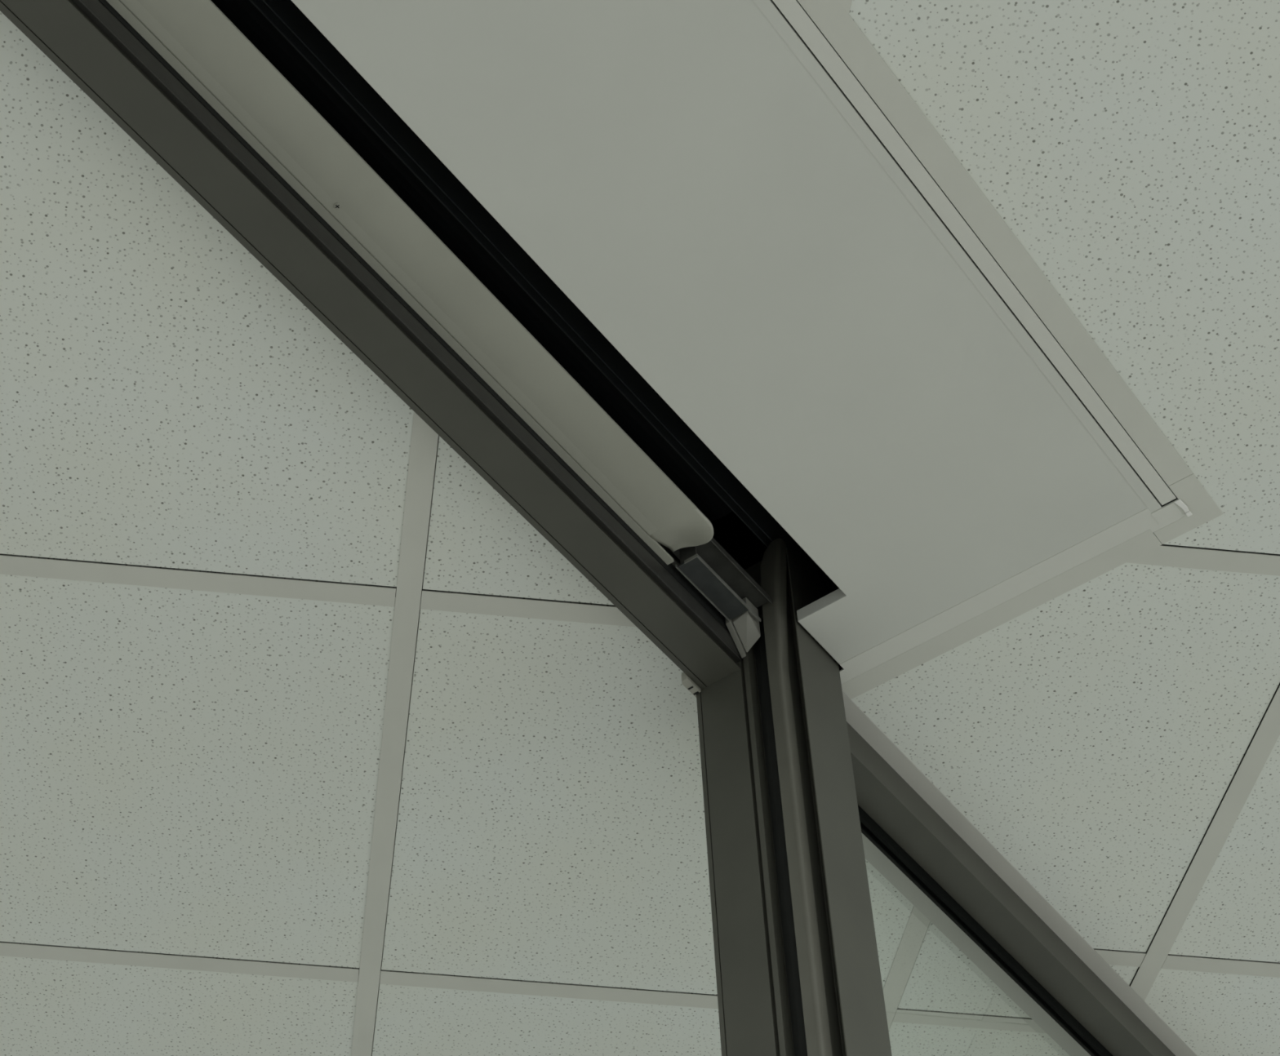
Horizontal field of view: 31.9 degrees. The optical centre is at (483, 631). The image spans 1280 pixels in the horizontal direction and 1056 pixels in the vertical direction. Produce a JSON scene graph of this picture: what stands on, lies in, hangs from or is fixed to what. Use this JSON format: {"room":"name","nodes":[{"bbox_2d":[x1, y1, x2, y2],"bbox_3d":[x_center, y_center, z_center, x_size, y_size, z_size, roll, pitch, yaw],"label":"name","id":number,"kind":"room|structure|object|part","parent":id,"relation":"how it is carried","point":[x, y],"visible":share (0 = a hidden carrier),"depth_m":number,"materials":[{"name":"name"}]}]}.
{"room":"office","nodes":[
{"label":"office","id":0,"kind":"room"},
{"bbox_2d":[0,0,1279,1055],"bbox_3d":[0.102,-0.287,1.899,7.502,0.016,7.960,5,-46,-3],"label":"ceiling","id":1,"kind":"structure","parent":0,"point":[215,518],"depth_m":2.21,"materials":[{"name":"tile"}]},
{"bbox_2d":[290,0,1161,664],"bbox_3d":[-0.548,-0.986,1.236,0.343,0.015,3.320,-29,-53,26],"label":"ceiling soffit","id":2,"kind":"object","parent":1,"relation":"attached to","point":[691,175],"visible":1,"depth_m":1.87,"materials":[{"name":"paint"}]},
{"bbox_2d":[772,0,1176,505],"bbox_3d":[-0.409,-1.071,1.161,0.018,0.030,3.316,-29,-53,26],"label":"trim","id":3,"kind":"structure","parent":2,"relation":"attached to","point":[793,11],"depth_m":1.84,"materials":[{"name":"paint"}]},
{"bbox_2d":[839,499,1186,684],"bbox_3d":[0.492,-0.033,2.124,0.376,0.002,0.030,-29,-53,26],"label":"trim","id":4,"kind":"structure","parent":2,"relation":"attached to","point":[1144,521],"depth_m":2.12,"materials":[{"name":"paint"}]},
{"bbox_2d":[711,493,842,670],"bbox_3d":[-0.702,-1.013,1.454,0.194,0.326,3.336,-29,-53,26],"label":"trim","id":5,"kind":"structure","parent":1,"relation":"attached to","point":[730,531],"depth_m":2.44,"materials":[{"name":"black metal"}]},
{"bbox_2d":[861,832,1090,1055],"bbox_3d":[0.815,0.598,2.728,0.027,0.001,1.780,-29,-53,26],"label":"trim","id":6,"kind":"structure","parent":1,"relation":"attached to","point":[873,855],"depth_m":2.50,"materials":[{"name":"paint"}]},
{"bbox_2d":[797,0,1192,486],"bbox_3d":[-0.399,-1.084,1.147,0.025,0.030,3.299,-29,-53,26],"label":"trim","id":7,"kind":"structure","parent":1,"relation":"attached to","point":[839,28],"depth_m":1.84,"materials":[{"name":"paint"}]},
{"bbox_2d":[841,529,1161,699],"bbox_3d":[0.492,-0.023,2.155,0.340,0.030,0.025,-29,-53,26],"label":"trim","id":8,"kind":"structure","parent":1,"relation":"attached to","point":[1146,541],"depth_m":2.14,"materials":[{"name":"paint"}]},
{"bbox_2d":[1153,473,1223,544],"bbox_3d":[0.637,-0.112,2.045,0.061,0.001,0.061,-29,-53,26],"label":"trim","id":9,"kind":"structure","parent":1,"relation":"attached to","point":[1188,490],"depth_m":2.04,"materials":[{"name":"paint"}]},
{"bbox_2d":[1173,498,1192,516],"bbox_3d":[0.641,-0.113,2.041,0.006,0.002,0.023,-34,-56,30],"label":"clip","id":10,"kind":"object","parent":9,"relation":"attached to","point":[1179,502],"visible":1,"depth_m":2.04,"materials":[{"name":"white metal"}]},
{"bbox_2d":[371,440,1279,1052],"bbox_3d":[0.347,-0.792,2.158,8.400,0.100,9.000,5,-46,-3],"label":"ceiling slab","id":11,"kind":"structure","parent":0,"point":[437,440],"depth_m":3.03,"materials":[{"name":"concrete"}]},
{"bbox_3d":[0.282,1.750,-0.461,8.400,0.100,9.000,5,-46,-3],"label":"floor","id":12,"kind":"structure","parent":0,"visible":0},
{"bbox_2d":[0,0,892,1055],"bbox_3d":[-0.754,0.142,0.277,0.108,3.160,3.316,-29,-53,26],"label":"window frame","id":13,"kind":"structure","parent":12,"relation":"on","point":[761,1011],"depth_m":1.93,"materials":[{"name":"brown metal"}]},
{"bbox_2d":[106,0,824,586],"bbox_3d":[-0.713,-0.971,1.422,0.103,0.255,3.329,-29,-53,26],"label":"roller blind","id":14,"kind":"object","parent":13,"relation":"attached to","point":[263,66],"visible":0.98,"depth_m":1.94,"materials":[{"name":"fabric"}]},
{"bbox_2d":[681,672,701,697],"bbox_3d":[0.203,0.053,2.160,0.009,0.013,0.030,-29,-53,26],"label":"corner catch","id":15,"kind":"object","parent":13,"relation":"attached to","point":[687,682],"visible":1,"depth_m":2.15,"materials":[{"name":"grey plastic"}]},
{"bbox_2d":[667,537,772,622],"bbox_3d":[0.224,-0.050,2.134,0.041,0.029,0.130,-29,-53,26],"label":"bracket","id":16,"kind":"object","parent":13,"relation":"attached to","point":[708,566],"visible":0.73,"depth_m":2.13,"materials":[{"name":"grey metal"}]},
{"bbox_3d":[0.219,-0.041,2.125,0.022,0.002,0.088,-29,-53,26],"label":"plate","id":17,"kind":"part","parent":16,"relation":"part of","materials":[{"name":"grey metal"}]},
{"bbox_2d":[725,597,760,657],"bbox_3d":[0.251,-0.004,2.154,0.024,0.054,0.024,-29,-53,26],"label":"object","id":18,"kind":"object","parent":16,"relation":"attached to","point":[744,628],"visible":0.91,"depth_m":2.15,"materials":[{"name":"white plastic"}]},
{"bbox_2d":[760,538,832,1055],"bbox_3d":[0.259,1.015,1.103,0.027,3.166,0.016,-29,-53,26],"label":"window mullion","id":19,"kind":"object","parent":13,"relation":"attached to","point":[773,565],"visible":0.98,"depth_m":1.99,"materials":[{"name":"metal"}]},
{"bbox_3d":[0.257,1.062,1.144,0.108,3.160,0.078,-29,-53,26],"label":"post","id":20,"kind":"part","parent":13,"relation":"part of","materials":[{"name":"brown metal"}]},
{"bbox_2d":[846,721,1175,1055],"bbox_3d":[0.847,1.642,1.626,0.056,3.065,1.834,-29,-53,26],"label":"frame rail","id":21,"kind":"object","parent":12,"relation":"on","point":[894,817],"visible":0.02,"depth_m":2.40,"materials":[{"name":"brown metal"}]},
{"bbox_2d":[842,691,1197,1055],"bbox_3d":[0.890,0.549,2.693,0.022,0.020,1.780,-29,-53,26],"label":"trim","id":22,"kind":"structure","parent":21,"relation":"attached to","point":[855,717],"depth_m":2.41,"materials":[{"name":"paint"}]}
]}

